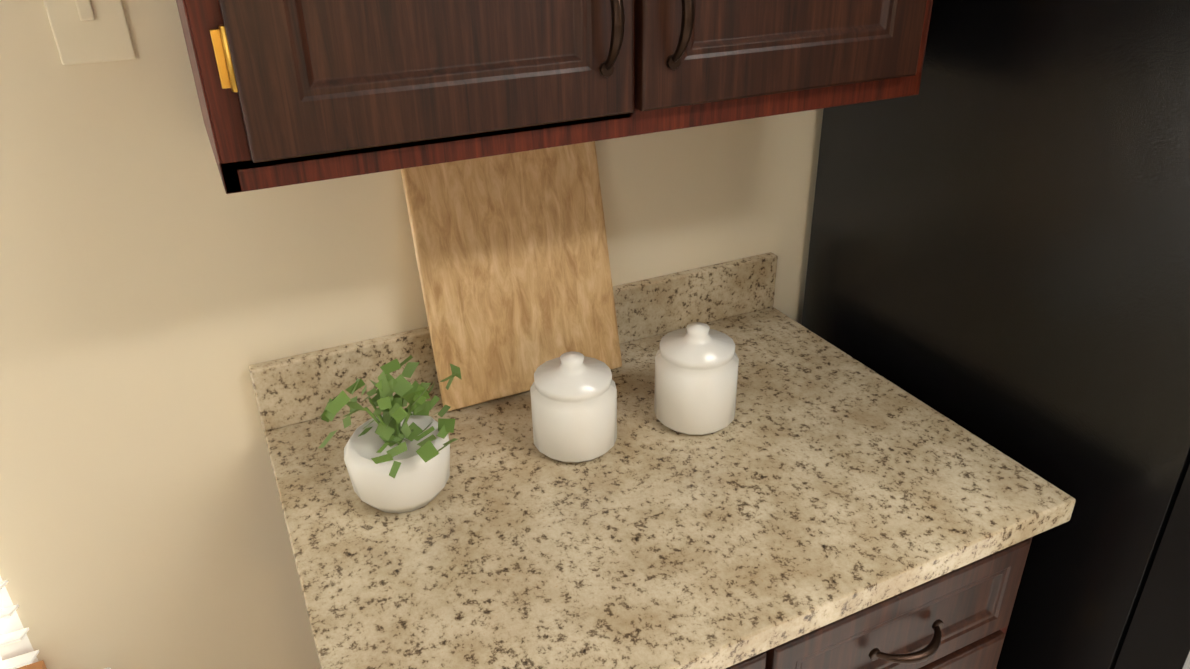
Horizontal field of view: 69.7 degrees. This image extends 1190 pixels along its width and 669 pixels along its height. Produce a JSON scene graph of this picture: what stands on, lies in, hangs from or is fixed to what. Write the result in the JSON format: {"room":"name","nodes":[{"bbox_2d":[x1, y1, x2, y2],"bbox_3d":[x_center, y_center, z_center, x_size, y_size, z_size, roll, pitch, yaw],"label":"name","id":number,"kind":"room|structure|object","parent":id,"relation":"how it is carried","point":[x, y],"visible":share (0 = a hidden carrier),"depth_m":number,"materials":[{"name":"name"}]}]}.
{"room":"kitchen","nodes":[
{"label":"kitchen","id":0,"kind":"room"},
{"bbox_2d":[0,0,823,668],"bbox_3d":[-1.325,0.028,0.806,5.630,2.440,0.120,-13,30,-22],"label":"wall","id":1,"kind":"structure","parent":0,"point":[160,290],"depth_m":1.17,"materials":[{"name":"beige paint"}]},
{"bbox_2d":[0,576,38,662],"bbox_3d":[-1.404,-0.008,0.734,1.250,1.445,0.099,-13,30,-22],"label":"window","id":2,"kind":"structure","parent":1,"relation":"in","point":[12,623],"depth_m":1.20,"materials":[{"name":"white"}]},
{"bbox_2d":[0,580,46,668],"bbox_3d":[-1.382,0.009,0.650,1.318,1.430,0.060,-13,30,-22],"label":"window blinds","id":3,"kind":"object","parent":2,"relation":"attached to","point":[24,661],"visible":1,"depth_m":1.18,"materials":[{"name":"white wood"}]},
{"bbox_2d":[43,0,135,64],"bbox_3d":[-0.561,-0.363,0.937,0.075,0.125,0.012,-13,30,-22],"label":"switch plate","id":4,"kind":"object","parent":1,"relation":"attached to","point":[89,31],"visible":1,"depth_m":0.95,"materials":[{"name":"beige plastic"}]},
{"bbox_2d":[176,0,659,193],"bbox_3d":[-0.222,-0.585,0.809,0.425,0.750,0.328,-13,30,-22],"label":"upper cabinet","id":5,"kind":"object","parent":1,"relation":"attached to","point":[291,92],"depth_m":0.81,"materials":[{"name":"brown wood"}]},
{"bbox_2d":[660,0,932,131],"bbox_3d":[0.161,-0.676,0.969,0.425,0.750,0.328,-13,30,-22],"label":"upper cabinet","id":6,"kind":"object","parent":1,"relation":"attached to","point":[721,61],"depth_m":0.98,"materials":[{"name":"brown wood"}]},
{"bbox_3d":[1.626,1.145,1.245,11.200,0.060,7.100,-13,30,-22],"label":"floor","id":7,"kind":"structure","parent":0,"visible":0},
{"bbox_2d":[726,537,1032,668],"bbox_3d":[0.073,0.593,1.354,0.860,0.879,0.662,-13,30,-22],"label":"base cabinet","id":8,"kind":"object","parent":7,"relation":"on","point":[959,618],"visible":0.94,"depth_m":1.05,"materials":[{"name":"brown wood"}]},
{"bbox_2d":[248,252,1075,668],"bbox_3d":[0.056,0.138,1.129,0.885,0.135,0.643,-13,30,-22],"label":"countertop","id":9,"kind":"structure","parent":8,"relation":"on","point":[818,482],"depth_m":1.05,"materials":[{"name":"stone"}]},
{"bbox_2d":[319,355,461,512],"bbox_3d":[-0.245,0.127,1.045,0.178,0.172,0.178,-13,30,-22],"label":"plant pot","id":10,"kind":"object","parent":9,"relation":"on","point":[396,457],"visible":1,"depth_m":1.03,"materials":[{"name":"white ceramic"}]},
{"bbox_2d":[400,141,621,410],"bbox_3d":[-0.112,-0.096,1.258,0.290,0.361,0.105,-13,30,-22],"label":"cutting board","id":11,"kind":"object","parent":9,"relation":"on","point":[512,257],"visible":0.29,"depth_m":1.25,"materials":[{"name":"brown wood"}]},
{"bbox_2d":[530,351,616,462],"bbox_3d":[-0.029,0.087,1.149,0.114,0.137,0.116,-13,30,-22],"label":"canister","id":12,"kind":"object","parent":9,"relation":"on","point":[574,404],"visible":1,"depth_m":1.11,"materials":[{"name":"white ceramic"}]},
{"bbox_2d":[654,322,738,434],"bbox_3d":[0.142,0.052,1.198,0.114,0.147,0.116,-13,30,-22],"label":"canister","id":13,"kind":"object","parent":9,"relation":"on","point":[696,372],"visible":1,"depth_m":1.16,"materials":[{"name":"white ceramic"}]},
{"bbox_2d":[801,0,1189,668],"bbox_3d":[0.977,0.028,1.432,0.910,1.735,0.828,-13,30,-22],"label":"refrigerator","id":14,"kind":"object","parent":7,"relation":"on","point":[999,252],"visible":0.6,"depth_m":1.11,"materials":[{"name":"black metal"}]}
]}

